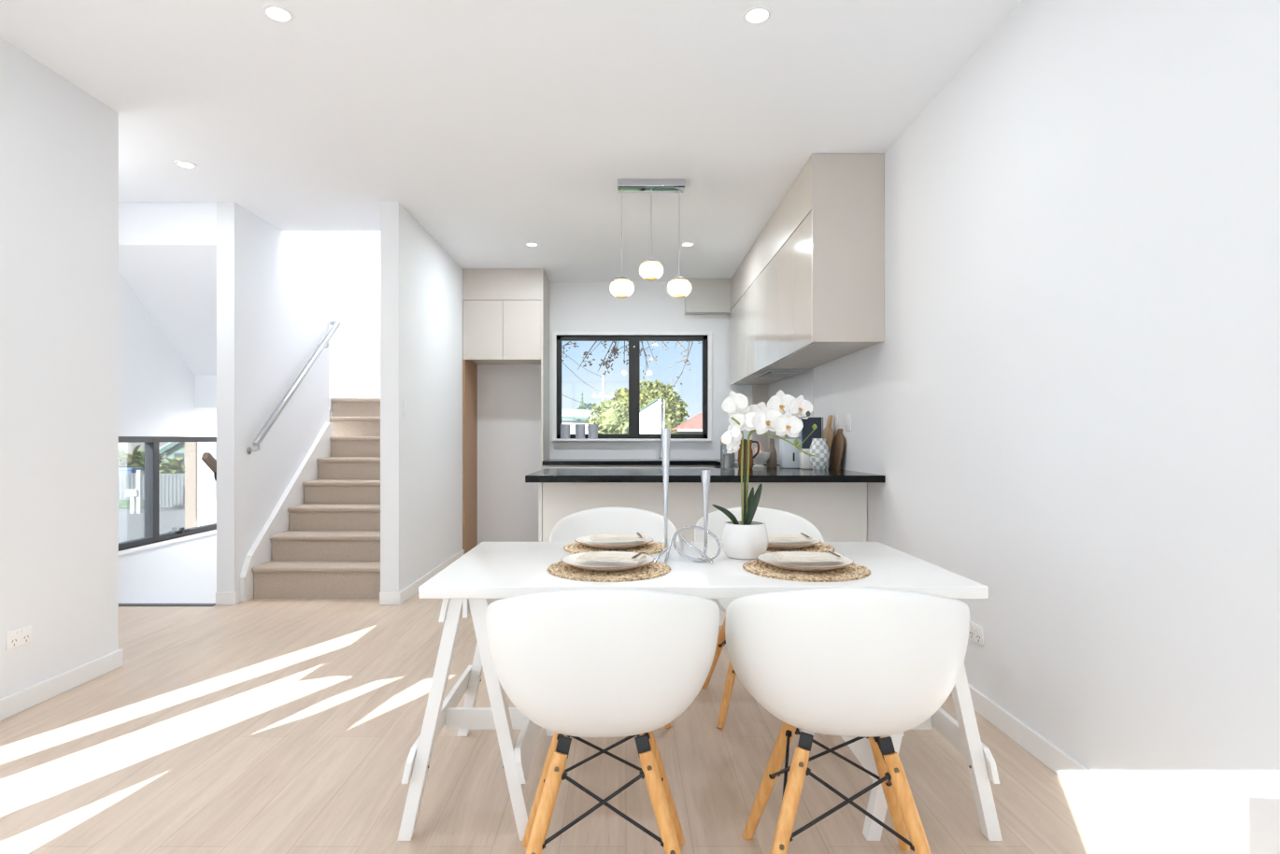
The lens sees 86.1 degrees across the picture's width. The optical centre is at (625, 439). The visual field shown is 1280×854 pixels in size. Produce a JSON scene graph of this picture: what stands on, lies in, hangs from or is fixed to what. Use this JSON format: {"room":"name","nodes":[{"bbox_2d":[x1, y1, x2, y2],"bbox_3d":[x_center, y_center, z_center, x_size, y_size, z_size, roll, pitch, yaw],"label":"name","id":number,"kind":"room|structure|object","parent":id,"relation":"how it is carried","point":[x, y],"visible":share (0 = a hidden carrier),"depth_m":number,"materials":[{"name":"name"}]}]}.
{"room":"dining room","nodes":[
{"label":"dining room","id":0,"kind":"room"},
{"bbox_2d":[0,37,118,698],"bbox_3d":[-2.570,-0.245,1.250,0.100,2.750,4.300,0,0,0],"label":"wall","id":1,"kind":"structure","parent":0,"point":[59,143],"depth_m":3.03,"materials":[{"name":"white paint"}]},
{"bbox_2d":[5,624,31,650],"bbox_3d":[-2.514,0.820,2.840,0.012,0.075,0.116,0,0,0],"label":"power outlet","id":2,"kind":"object","parent":1,"relation":"attached to","point":[19,636],"visible":1,"depth_m":2.83,"materials":[{"name":"white plastic"}]},
{"bbox_2d":[0,649,123,721],"bbox_3d":[-2.570,1.087,2.732,0.128,0.085,1.364,0,0,0],"label":"baseboard","id":3,"kind":"structure","parent":1,"relation":"attached to","point":[18,702],"depth_m":3.02,"materials":[{"name":"white"}]},
{"bbox_2d":[118,270,216,603],"bbox_3d":[-3.650,-0.620,4.600,0.100,6.900,4.900,0,0,0],"label":"wall","id":4,"kind":"structure","parent":0,"point":[157,387],"depth_m":5.27,"materials":[{"name":"white paint"}]},
{"bbox_2d":[118,436,216,550],"bbox_3d":[-3.644,0.388,5.250,0.073,0.815,2.200,0,0,0],"label":"window","id":5,"kind":"structure","parent":4,"relation":"in","point":[166,490],"depth_m":5.41,"materials":[{"name":"clear glass"}]},
{"bbox_2d":[118,529,216,555],"bbox_3d":[-3.629,0.810,5.250,0.082,0.030,2.280,0,0,0],"label":"windowsill landing","id":6,"kind":"object","parent":4,"relation":"attached to","point":[166,542],"visible":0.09,"depth_m":5.33,"materials":[{"name":"white paint"}]},
{"bbox_2d":[118,201,331,413],"bbox_3d":[-3.199,-0.995,5.870,0.803,1.470,2.360,0,0,0],"label":"wall","id":7,"kind":"structure","parent":0,"point":[167,250],"depth_m":4.87,"materials":[{"name":"white paint"}]},
{"bbox_2d":[216,201,329,602],"bbox_3d":[-2.736,-0.670,5.430,0.121,6.800,1.500,0,0,0],"label":"wall","id":8,"kind":"structure","parent":0,"point":[273,284],"depth_m":5.04,"materials":[{"name":"white paint"}]},
{"bbox_2d":[118,603,215,606],"bbox_3d":[-3.199,1.182,4.661,0.803,0.116,0.062,0,0,0],"label":"trim","id":9,"kind":"structure","parent":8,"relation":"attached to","point":[120,604],"depth_m":4.64,"materials":[{"name":"white wood"}]},
{"bbox_2d":[201,452,216,481],"bbox_3d":[-2.849,0.690,5.480,0.102,1.199,1.625,0,0,0],"label":"handrail","id":10,"kind":"object","parent":8,"relation":"attached to","point":[207,458],"visible":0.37,"depth_m":4.72,"materials":[{"name":"wood"}]},
{"bbox_2d":[215,590,239,604],"bbox_3d":[-2.729,1.087,4.693,0.135,0.085,0.054,0,0,0],"label":"baseboard","id":11,"kind":"structure","parent":8,"relation":"attached to","point":[221,598],"depth_m":4.67,"materials":[{"name":"white wood"}]},
{"bbox_2d":[246,320,341,454],"bbox_3d":[-2.628,-0.481,5.500,0.094,1.179,1.415,0,0,0],"label":"handrail","id":12,"kind":"object","parent":8,"relation":"attached to","point":[270,421],"visible":1,"depth_m":5.33,"materials":[{"name":"metal"}]},
{"bbox_2d":[380,201,462,592],"bbox_3d":[-1.615,-1.470,5.865,0.127,5.200,2.370,0,0,0],"label":"wall partition","id":13,"kind":"structure","parent":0,"point":[421,283],"depth_m":5.09,"materials":[{"name":"white paint"}]},
{"bbox_2d":[379,549,463,604],"bbox_3d":[-1.609,1.087,5.583,0.143,0.085,1.834,0,0,0],"label":"baseboard","id":14,"kind":"structure","parent":13,"relation":"attached to","point":[385,598],"depth_m":4.91,"materials":[{"name":"white wood"}]},
{"bbox_2d":[0,0,1023,282],"bbox_3d":[-1.067,-1.670,3.125,5.266,0.100,8.050,0,0,0],"label":"ceiling","id":15,"kind":"structure","parent":0,"point":[500,126],"depth_m":3.32,"materials":[{"name":"white paint"}]},
{"bbox_2d":[174,159,197,168],"bbox_3d":[-2.590,-1.616,4.030,0.112,0.008,0.112,0,0,0],"label":"recessed light","id":16,"kind":"object","parent":15,"relation":"in","point":[183,163],"visible":1,"depth_m":4.02,"materials":[{"name":"white plastic"}]},
{"bbox_2d":[261,2,294,22],"bbox_3d":[-1.320,-1.616,2.600,0.112,0.008,0.112,0,0,0],"label":"recessed light","id":17,"kind":"object","parent":15,"relation":"in","point":[277,12],"visible":1,"depth_m":2.59,"materials":[{"name":"white plastic"}]},
{"bbox_2d":[525,241,539,246],"bbox_3d":[-0.780,-1.616,5.680,0.112,0.008,0.112,0,0,0],"label":"recessed light","id":18,"kind":"object","parent":15,"relation":"in","point":[532,244],"visible":1,"depth_m":5.68,"materials":[{"name":"white"}]},
{"bbox_2d":[609,179,691,298],"bbox_3d":[0.155,-1.255,4.320,0.518,0.728,0.156,0,0,0],"label":"pendant light","id":19,"kind":"object","parent":15,"relation":"hanging from","point":[623,185],"visible":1,"depth_m":4.30,"materials":[{"name":"white glass"}]},
{"bbox_2d":[681,241,694,246],"bbox_3d":[0.510,-1.616,5.680,0.112,0.008,0.112,0,0,0],"label":"recessed light","id":20,"kind":"object","parent":15,"relation":"in","point":[686,244],"visible":1,"depth_m":5.67,"materials":[{"name":"white"}]},
{"bbox_2d":[684,278,730,314],"bbox_3d":[0.831,-1.450,6.975,0.453,0.340,0.150,0,0,0],"label":"bulkhead","id":21,"kind":"object","parent":15,"relation":"attached to","point":[707,296],"visible":0.86,"depth_m":6.90,"materials":[{"name":"grey paint"}]},
{"bbox_2d":[741,4,771,24],"bbox_3d":[0.500,-1.616,2.610,0.112,0.008,0.112,0,0,0],"label":"recessed light","id":22,"kind":"object","parent":15,"relation":"in","point":[759,13],"visible":1,"depth_m":2.60,"materials":[{"name":"white plastic"}]},
{"bbox_2d":[329,230,753,544],"bbox_3d":[-1.067,-0.620,7.110,5.266,6.900,0.120,0,0,0],"label":"wall","id":23,"kind":"structure","parent":0,"point":[508,395],"depth_m":7.05,"materials":[{"name":"white paint"}]},
{"bbox_2d":[556,335,707,438],"bbox_3d":[0.064,-0.537,7.104,1.557,1.065,0.077,0,0,0],"label":"window","id":24,"kind":"structure","parent":23,"relation":"in","point":[633,340],"depth_m":7.08,"materials":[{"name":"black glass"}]},
{"bbox_2d":[552,331,711,441],"bbox_3d":[0.064,-0.537,7.059,1.647,1.135,0.042,0,0,0],"label":"trim","id":25,"kind":"structure","parent":23,"relation":"attached to","point":[554,334],"depth_m":7.04,"materials":[{"name":"white"}]},
{"bbox_2d":[553,439,711,440],"bbox_3d":[0.064,0.007,7.027,1.617,0.023,0.105,0,0,0],"label":"windowsill","id":26,"kind":"object","parent":23,"relation":"attached to","point":[553,439],"visible":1,"depth_m":6.97,"materials":[{"name":"white"}]},
{"bbox_2d":[560,424,570,439],"bbox_3d":[-0.622,-0.079,7.030,0.104,0.148,0.104,0,0,0],"label":"tumbler","id":27,"kind":"object","parent":26,"relation":"on","point":[565,429],"visible":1,"depth_m":6.99,"materials":[{"name":"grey glass"}]},
{"bbox_2d":[575,424,585,439],"bbox_3d":[-0.468,-0.079,7.030,0.104,0.148,0.104,0,0,0],"label":"tumbler","id":28,"kind":"object","parent":26,"relation":"on","point":[580,429],"visible":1,"depth_m":6.99,"materials":[{"name":"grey glass"}]},
{"bbox_2d":[587,424,597,439],"bbox_3d":[-0.338,-0.079,7.030,0.104,0.148,0.104,0,0,0],"label":"tumbler","id":29,"kind":"object","parent":26,"relation":"on","point":[592,429],"visible":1,"depth_m":6.99,"materials":[{"name":"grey glass"}]},
{"bbox_2d":[752,384,768,452],"bbox_3d":[1.383,-0.174,7.040,0.165,0.756,0.020,0,0,0],"label":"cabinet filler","id":30,"kind":"structure","parent":23,"relation":"attached to","point":[760,392],"depth_m":7.03,"materials":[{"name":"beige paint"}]},
{"bbox_2d":[0,591,1159,853],"bbox_3d":[-1.067,1.190,3.125,5.266,0.120,8.050,0,0,0],"label":"floor","id":31,"kind":"structure","parent":0,"point":[252,726],"depth_m":2.35,"materials":[{"name":"brown wood"}]},
{"bbox_2d":[239,398,380,602],"bbox_3d":[-2.236,0.325,5.887,1.108,1.610,2.305,0,0,0],"label":"staircase","id":32,"kind":"structure","parent":31,"relation":"on","point":[320,539],"depth_m":5.35,"materials":[{"name":"beige carpet"}]},
{"bbox_2d":[397,598,554,840],"bbox_3d":[-0.452,0.786,2.285,0.381,0.688,0.760,0,0,0],"label":"trestle","id":33,"kind":"object","parent":31,"relation":"on","point":[518,757],"visible":0.58,"depth_m":1.93,"materials":[{"name":"white paint"}]},
{"bbox_2d":[418,541,988,598],"bbox_3d":[0.214,0.423,2.297,1.572,0.036,0.825,0,0,0],"label":"tabletop","id":34,"kind":"object","parent":33,"relation":"on","point":[490,570],"visible":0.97,"depth_m":2.03,"materials":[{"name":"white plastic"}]},
{"bbox_2d":[547,561,670,582],"bbox_3d":[-0.052,0.401,2.130,0.384,0.008,0.384,0,0,17],"label":"placemat","id":35,"kind":"object","parent":34,"relation":"on","point":[561,570],"visible":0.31,"depth_m":2.04,"materials":[{"name":"wicker"}]},
{"bbox_2d":[560,551,654,571],"bbox_3d":[-0.057,0.385,2.138,0.290,0.023,0.290,0,0,17],"label":"dinner plate","id":36,"kind":"object","parent":35,"relation":"on","point":[571,560],"visible":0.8,"depth_m":2.13,"materials":[{"name":"ceramic"}]},
{"bbox_2d":[576,551,647,563],"bbox_3d":[-0.045,0.365,2.134,0.203,0.018,0.104,0,0,17],"label":"napkin","id":37,"kind":"object","parent":36,"relation":"on","point":[632,558],"visible":1,"depth_m":2.11,"materials":[{"name":"fabric"}]},
{"bbox_2d":[563,540,664,554],"bbox_3d":[-0.040,0.401,2.545,0.384,0.008,0.384,0,0,-31],"label":"placemat","id":38,"kind":"object","parent":34,"relation":"on","point":[652,547],"visible":0.3,"depth_m":2.49,"materials":[{"name":"wicker"}]},
{"bbox_2d":[574,533,653,549],"bbox_3d":[-0.045,0.385,2.553,0.290,0.023,0.290,0,0,-31],"label":"dinner plate","id":39,"kind":"object","parent":38,"relation":"on","point":[584,540],"visible":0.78,"depth_m":2.54,"materials":[{"name":"ceramic"}]},
{"bbox_2d":[589,532,645,541],"bbox_3d":[-0.033,0.365,2.549,0.203,0.018,0.104,0,0,-7],"label":"napkin","id":40,"kind":"object","parent":39,"relation":"on","point":[639,536],"visible":1,"depth_m":2.52,"materials":[{"name":"fabric"}]},
{"bbox_2d":[653,428,673,564],"bbox_3d":[0.137,0.184,2.272,0.047,0.439,0.138,0,0,25],"label":"candle holder","id":41,"kind":"object","parent":34,"relation":"on","point":[665,433],"visible":0.99,"depth_m":2.26,"materials":[{"name":"silver metal"}]},
{"bbox_2d":[672,469,721,564],"bbox_3d":[0.240,0.256,2.299,0.153,0.301,0.123,0,0,27],"label":"candle holder","id":42,"kind":"object","parent":34,"relation":"on","point":[704,474],"visible":1,"depth_m":2.29,"materials":[{"name":"silver metal"}]},
{"bbox_2d":[711,390,816,559],"bbox_3d":[0.472,0.119,2.355,0.358,0.571,0.160,0,0,0],"label":"potted orchid","id":43,"kind":"object","parent":34,"relation":"on","point":[746,538],"visible":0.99,"depth_m":2.34,"materials":[{"name":"white plant"}]},
{"bbox_2d":[765,542,834,553],"bbox_3d":[0.575,0.401,2.545,0.384,0.008,0.384,0,0,8],"label":"placemat","id":44,"kind":"object","parent":34,"relation":"on","point":[817,547],"visible":0.22,"depth_m":2.48,"materials":[{"name":"wicker"}]},
{"bbox_2d":[767,533,820,549],"bbox_3d":[0.575,0.385,2.553,0.290,0.023,0.290,0,0,8],"label":"dinner plate","id":45,"kind":"object","parent":44,"relation":"on","point":[778,545],"visible":0.44,"depth_m":2.52,"materials":[{"name":"ceramic"}]},
{"bbox_2d":[768,532,812,541],"bbox_3d":[0.583,0.365,2.549,0.203,0.018,0.104,0,0,0],"label":"napkin","id":46,"kind":"object","parent":45,"relation":"on","point":[771,537],"visible":0.77,"depth_m":2.51,"materials":[{"name":"fabric"}]},
{"bbox_2d":[742,559,870,582],"bbox_3d":[0.558,0.401,2.130,0.384,0.008,0.384,0,0,32],"label":"placemat","id":47,"kind":"object","parent":34,"relation":"on","point":[854,571],"visible":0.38,"depth_m":2.04,"materials":[{"name":"wicker"}]},
{"bbox_2d":[757,551,853,571],"bbox_3d":[0.558,0.385,2.138,0.290,0.023,0.290,0,0,32],"label":"dinner plate","id":48,"kind":"object","parent":47,"relation":"on","point":[807,566],"visible":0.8,"depth_m":2.13,"materials":[{"name":"ceramic"}]},
{"bbox_2d":[771,550,844,561],"bbox_3d":[0.566,0.365,2.134,0.203,0.018,0.104,0,0,-1],"label":"napkin","id":49,"kind":"object","parent":48,"relation":"on","point":[830,556],"visible":1,"depth_m":2.10,"materials":[{"name":"fabric"}]},
{"bbox_2d":[462,268,549,554],"bbox_3d":[-1.168,-0.243,6.769,0.766,2.747,0.558,0,0,0],"label":"tall cabinet","id":50,"kind":"object","parent":31,"relation":"on","point":[505,312],"visible":0.85,"depth_m":6.50,"materials":[{"name":"beige paint"}]},
{"bbox_2d":[485,587,719,853],"bbox_3d":[-0.056,0.724,1.705,0.562,0.822,0.543,0,0,-2],"label":"dining chair","id":51,"kind":"object","parent":31,"relation":"on","point":[598,661],"visible":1,"depth_m":1.48,"materials":[{"name":"white plastic"}]},
{"bbox_2d":[549,506,679,728],"bbox_3d":[-0.050,0.724,2.895,0.562,0.822,0.543,0,0,0],"label":"dining chair","id":52,"kind":"object","parent":31,"relation":"on","point":[601,520],"visible":0.06,"depth_m":3.14,"materials":[{"name":"white plastic"}]},
{"bbox_2d":[542,465,714,469],"bbox_3d":[0.029,0.688,6.752,1.623,0.884,0.593,0,0,0],"label":"base cabinet","id":53,"kind":"object","parent":31,"relation":"on","point":[544,466],"visible":0.18,"depth_m":6.48,"materials":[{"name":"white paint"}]},
{"bbox_2d":[542,458,737,465],"bbox_3d":[0.341,0.225,6.734,2.249,0.040,0.629,0,0,0],"label":"benchtop","id":54,"kind":"object","parent":53,"relation":"on","point":[551,462],"visible":0.53,"depth_m":6.42,"materials":[{"name":"stone"}]},
{"bbox_2d":[658,398,670,458],"bbox_3d":[0.361,-0.104,6.891,0.115,0.618,0.192,0,0,27],"label":"tap","id":55,"kind":"object","parent":54,"relation":"on","point":[661,400],"visible":0.77,"depth_m":6.95,"materials":[{"name":"silver metal"}]},
{"bbox_2d":[640,458,716,460],"bbox_3d":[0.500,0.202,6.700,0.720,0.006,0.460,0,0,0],"label":"sink","id":56,"kind":"object","parent":54,"relation":"in","point":[640,459],"visible":0.87,"depth_m":6.47,"materials":[{"name":"metal"}]},
{"bbox_2d":[538,482,867,625],"bbox_3d":[0.466,0.688,4.442,1.992,0.884,0.595,0,0,0],"label":"base cabinet","id":57,"kind":"object","parent":31,"relation":"on","point":[838,510],"visible":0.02,"depth_m":4.15,"materials":[{"name":"white paint"}]},
{"bbox_2d":[525,468,885,482],"bbox_3d":[0.448,0.225,4.333,2.035,0.040,0.934,0,0,0],"label":"benchtop","id":58,"kind":"object","parent":57,"relation":"on","point":[547,475],"visible":0.86,"depth_m":3.87,"materials":[{"name":"stone"}]},
{"bbox_2d":[720,439,735,469],"bbox_3d":[0.700,0.102,4.720,0.100,0.205,0.100,0,0,0],"label":"glass jar","id":59,"kind":"object","parent":58,"relation":"on","point":[727,460],"visible":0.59,"depth_m":4.69,"materials":[{"name":"clear glass"}]},
{"bbox_2d":[737,440,759,469],"bbox_3d":[0.844,0.104,4.752,0.143,0.200,0.110,0,0,30],"label":"jug","id":60,"kind":"object","parent":58,"relation":"on","point":[751,457],"visible":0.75,"depth_m":4.73,"materials":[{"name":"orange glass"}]},
{"bbox_2d":[798,448,812,469],"bbox_3d":[1.272,0.136,4.730,0.134,0.138,0.104,0,0,0],"label":"canister","id":61,"kind":"object","parent":58,"relation":"on","point":[803,459],"visible":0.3,"depth_m":4.68,"materials":[{"name":"white ceramic"}]},
{"bbox_2d":[809,438,829,469],"bbox_3d":[1.298,0.100,4.600,0.136,0.210,0.136,0,0,0],"label":"vase","id":62,"kind":"object","parent":58,"relation":"on","point":[818,448],"visible":1,"depth_m":4.55,"materials":[{"name":"ceramic"}]},
{"bbox_2d":[828,428,844,469],"bbox_3d":[1.436,0.068,4.660,0.061,0.278,0.240,0,0,0],"label":"chopping board","id":63,"kind":"object","parent":58,"relation":"on","point":[837,447],"visible":0.93,"depth_m":4.63,"materials":[{"name":"brown wood"}]},
{"bbox_2d":[694,507,824,728],"bbox_3d":[0.575,0.724,2.900,0.562,0.822,0.543,0,0,-2],"label":"dining chair","id":64,"kind":"object","parent":31,"relation":"on","point":[776,521],"visible":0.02,"depth_m":3.10,"materials":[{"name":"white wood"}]},
{"bbox_2d":[725,586,969,853],"bbox_3d":[0.531,0.724,1.710,0.562,0.822,0.543,0,0,7],"label":"dining chair","id":65,"kind":"object","parent":31,"relation":"on","point":[873,663],"visible":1,"depth_m":1.49,"materials":[{"name":"white plastic"}]},
{"bbox_2d":[801,598,1002,840],"bbox_3d":[0.868,0.786,2.285,0.381,0.688,0.760,0,0,0],"label":"trestle","id":66,"kind":"object","parent":31,"relation":"on","point":[963,733],"visible":0.23,"depth_m":1.93,"materials":[{"name":"white paint"}]},
{"bbox_3d":[1.176,0.688,5.610,0.577,0.884,1.610,0,0,0],"label":"cabinet","id":67,"kind":"object","parent":31,"relation":"on","visible":0},
{"bbox_2d":[716,460,828,468],"bbox_3d":[1.157,0.225,5.610,0.615,0.040,1.618,0,0,0],"label":"benchtop","id":68,"kind":"object","parent":67,"relation":"on","point":[718,462],"visible":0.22,"depth_m":5.27,"materials":[{"name":"stone"}]},
{"bbox_2d":[753,452,770,468],"bbox_3d":[0.955,0.149,4.920,0.170,0.110,0.170,0,0,0],"label":"bowl","id":69,"kind":"object","parent":68,"relation":"on","point":[761,458],"visible":0.82,"depth_m":4.87,"materials":[{"name":"white ceramic"}]},
{"bbox_2d":[753,440,763,452],"bbox_3d":[0.955,0.068,4.920,0.115,0.106,0.115,0,0,-17],"label":"tea towel","id":70,"kind":"object","parent":69,"relation":"on","point":[760,443],"visible":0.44,"depth_m":4.90,"materials":[{"name":"pink fabric"}]},
{"bbox_2d":[766,438,777,467],"bbox_3d":[1.060,0.100,4.980,0.076,0.210,0.076,0,0,0],"label":"bottle","id":71,"kind":"object","parent":68,"relation":"on","point":[772,462],"visible":0.91,"depth_m":4.95,"materials":[{"name":"beige ceramic"}]},
{"bbox_2d":[779,432,801,468],"bbox_3d":[1.175,0.080,4.858,0.154,0.250,0.128,0,0,0],"label":"toaster","id":72,"kind":"object","parent":68,"relation":"on","point":[789,454],"visible":0.64,"depth_m":4.80,"materials":[{"name":"white metal"}]},
{"bbox_2d":[801,417,823,448],"bbox_3d":[1.284,-0.042,4.722,0.138,0.215,0.052,0,0,29],"label":"book","id":73,"kind":"object","parent":68,"relation":"on","point":[808,423],"visible":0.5,"depth_m":4.71,"materials":[{"name":"blue paper"}]},
{"bbox_2d":[823,414,833,451],"bbox_3d":[1.399,0.019,4.800,0.086,0.375,0.260,0,0,0],"label":"chopping board","id":74,"kind":"object","parent":68,"relation":"on","point":[828,433],"visible":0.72,"depth_m":4.76,"materials":[{"name":"brown wood"}]},
{"bbox_2d":[769,0,1279,853],"bbox_3d":[1.516,-0.245,3.125,0.100,2.750,8.050,0,0,0],"label":"wall","id":75,"kind":"structure","parent":0,"point":[1068,406],"depth_m":2.09,"materials":[{"name":"white paint"}]},
{"bbox_2d":[768,369,813,460],"bbox_3d":[1.462,-0.172,6.189,0.006,0.753,1.679,0,0,0],"label":"backsplash","id":76,"kind":"structure","parent":75,"relation":"attached to","point":[803,383],"depth_m":5.89,"materials":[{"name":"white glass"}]},
{"bbox_2d":[729,153,884,384],"bbox_3d":[1.262,-1.084,5.438,0.407,1.068,3.115,0,0,0],"label":"upper cabinet","id":77,"kind":"object","parent":75,"relation":"attached to","point":[808,293],"visible":0.94,"depth_m":3.91,"materials":[{"name":"beige laminate"}]},
{"bbox_2d":[754,369,804,377],"bbox_3d":[1.270,-0.545,5.700,0.280,0.020,0.600,0,0,0],"label":"range hood","id":78,"kind":"object","parent":77,"relation":"attached to","point":[770,373],"visible":1,"depth_m":5.57,"materials":[{"name":"metal"}]},
{"bbox_2d":[834,414,839,431],"bbox_3d":[1.460,-0.110,4.750,0.012,0.116,0.075,0,0,0],"label":"light switch","id":79,"kind":"object","parent":75,"relation":"attached to","point":[836,417],"visible":0.94,"depth_m":4.74,"materials":[{"name":"white plastic"}]},
{"bbox_2d":[845,412,852,431],"bbox_3d":[1.460,-0.110,4.500,0.012,0.116,0.105,0,0,0],"label":"light switch","id":80,"kind":"object","parent":75,"relation":"attached to","point":[848,417],"visible":1,"depth_m":4.48,"materials":[{"name":"white plastic"}]},
{"bbox_2d":[968,620,983,646],"bbox_3d":[1.460,0.810,2.860,0.012,0.075,0.116,0,0,0],"label":"power outlet","id":81,"kind":"object","parent":75,"relation":"attached to","point":[975,632],"visible":0.93,"depth_m":2.85,"materials":[{"name":"white plastic"}]},
{"bbox_2d":[968,683,1206,853],"bbox_3d":[1.459,1.087,1.675,0.014,0.085,4.950,0,0,0],"label":"baseboard","id":82,"kind":"structure","parent":75,"relation":"attached to","point":[1153,832],"depth_m":2.15,"materials":[{"name":"white"}]},
{"label":"outside","id":83,"kind":"structure","parent":0,"visible":0},
{"bbox_3d":[27.900,2.280,48.775,64.200,0.200,82.450,0,0,0],"label":"lawn","id":84,"kind":"structure","parent":83,"visible":0},
{"bbox_2d":[561,409,600,434],"bbox_3d":[-2.464,0.396,29.378,2.716,3.569,3.245,0,0,0],"label":"house","id":85,"kind":"structure","parent":84,"relation":"on","point":[574,414],"depth_m":28.10,"materials":[{"name":"white paint"}]},
{"bbox_2d":[576,402,601,420],"bbox_3d":[-1.991,0.072,38.027,1.994,4.226,1.924,0,0,0],"label":"tree","id":86,"kind":"object","parent":84,"relation":"on","point":[590,405],"visible":0.17,"depth_m":37.70,"materials":[{"name":"green plant"}]},
{"bbox_2d":[592,374,614,401],"bbox_3d":[-1.113,-0.510,34.000,1.100,5.380,0.171,0,0,0],"label":"utility pole","id":87,"kind":"object","parent":84,"relation":"on","point":[603,395],"visible":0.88,"depth_m":33.95,"materials":[{"name":"white"}]},
{"bbox_2d":[586,399,628,434],"bbox_3d":[-0.512,0.390,23.993,1.746,3.591,1.741,0,0,0],"label":"tree","id":88,"kind":"object","parent":84,"relation":"on","point":[613,419],"visible":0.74,"depth_m":23.44,"materials":[{"name":"green plant"}]},
{"bbox_2d":[611,387,628,401],"bbox_3d":[-0.163,-0.228,34.991,1.413,4.824,1.524,0,0,0],"label":"tree","id":89,"kind":"object","parent":84,"relation":"on","point":[621,391],"visible":0.21,"depth_m":34.64,"materials":[{"name":"green plant"}]},
{"bbox_2d":[561,341,702,386],"bbox_3d":[1.573,-0.119,9.187,5.048,4.613,0.357,0,0,-1],"label":"tree","id":90,"kind":"object","parent":84,"relation":"on","point":[616,349],"visible":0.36,"depth_m":9.20,"materials":[{"name":"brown plant"}]},
{"bbox_2d":[640,398,664,434],"bbox_3d":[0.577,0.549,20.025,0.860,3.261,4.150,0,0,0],"label":"house","id":91,"kind":"structure","parent":84,"relation":"on","point":[649,414],"depth_m":18.00,"materials":[{"name":"white paint"}]},
{"bbox_2d":[619,379,689,434],"bbox_3d":[1.121,-0.241,30.018,3.349,4.852,3.317,0,0,0],"label":"tree","id":92,"kind":"object","parent":84,"relation":"on","point":[648,393],"visible":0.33,"depth_m":29.35,"materials":[{"name":"green plant"}]},
{"bbox_2d":[670,412,702,434],"bbox_3d":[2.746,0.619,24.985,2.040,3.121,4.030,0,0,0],"label":"house","id":93,"kind":"structure","parent":84,"relation":"on","point":[694,425],"depth_m":23.26,"materials":[{"name":"ceramic"}]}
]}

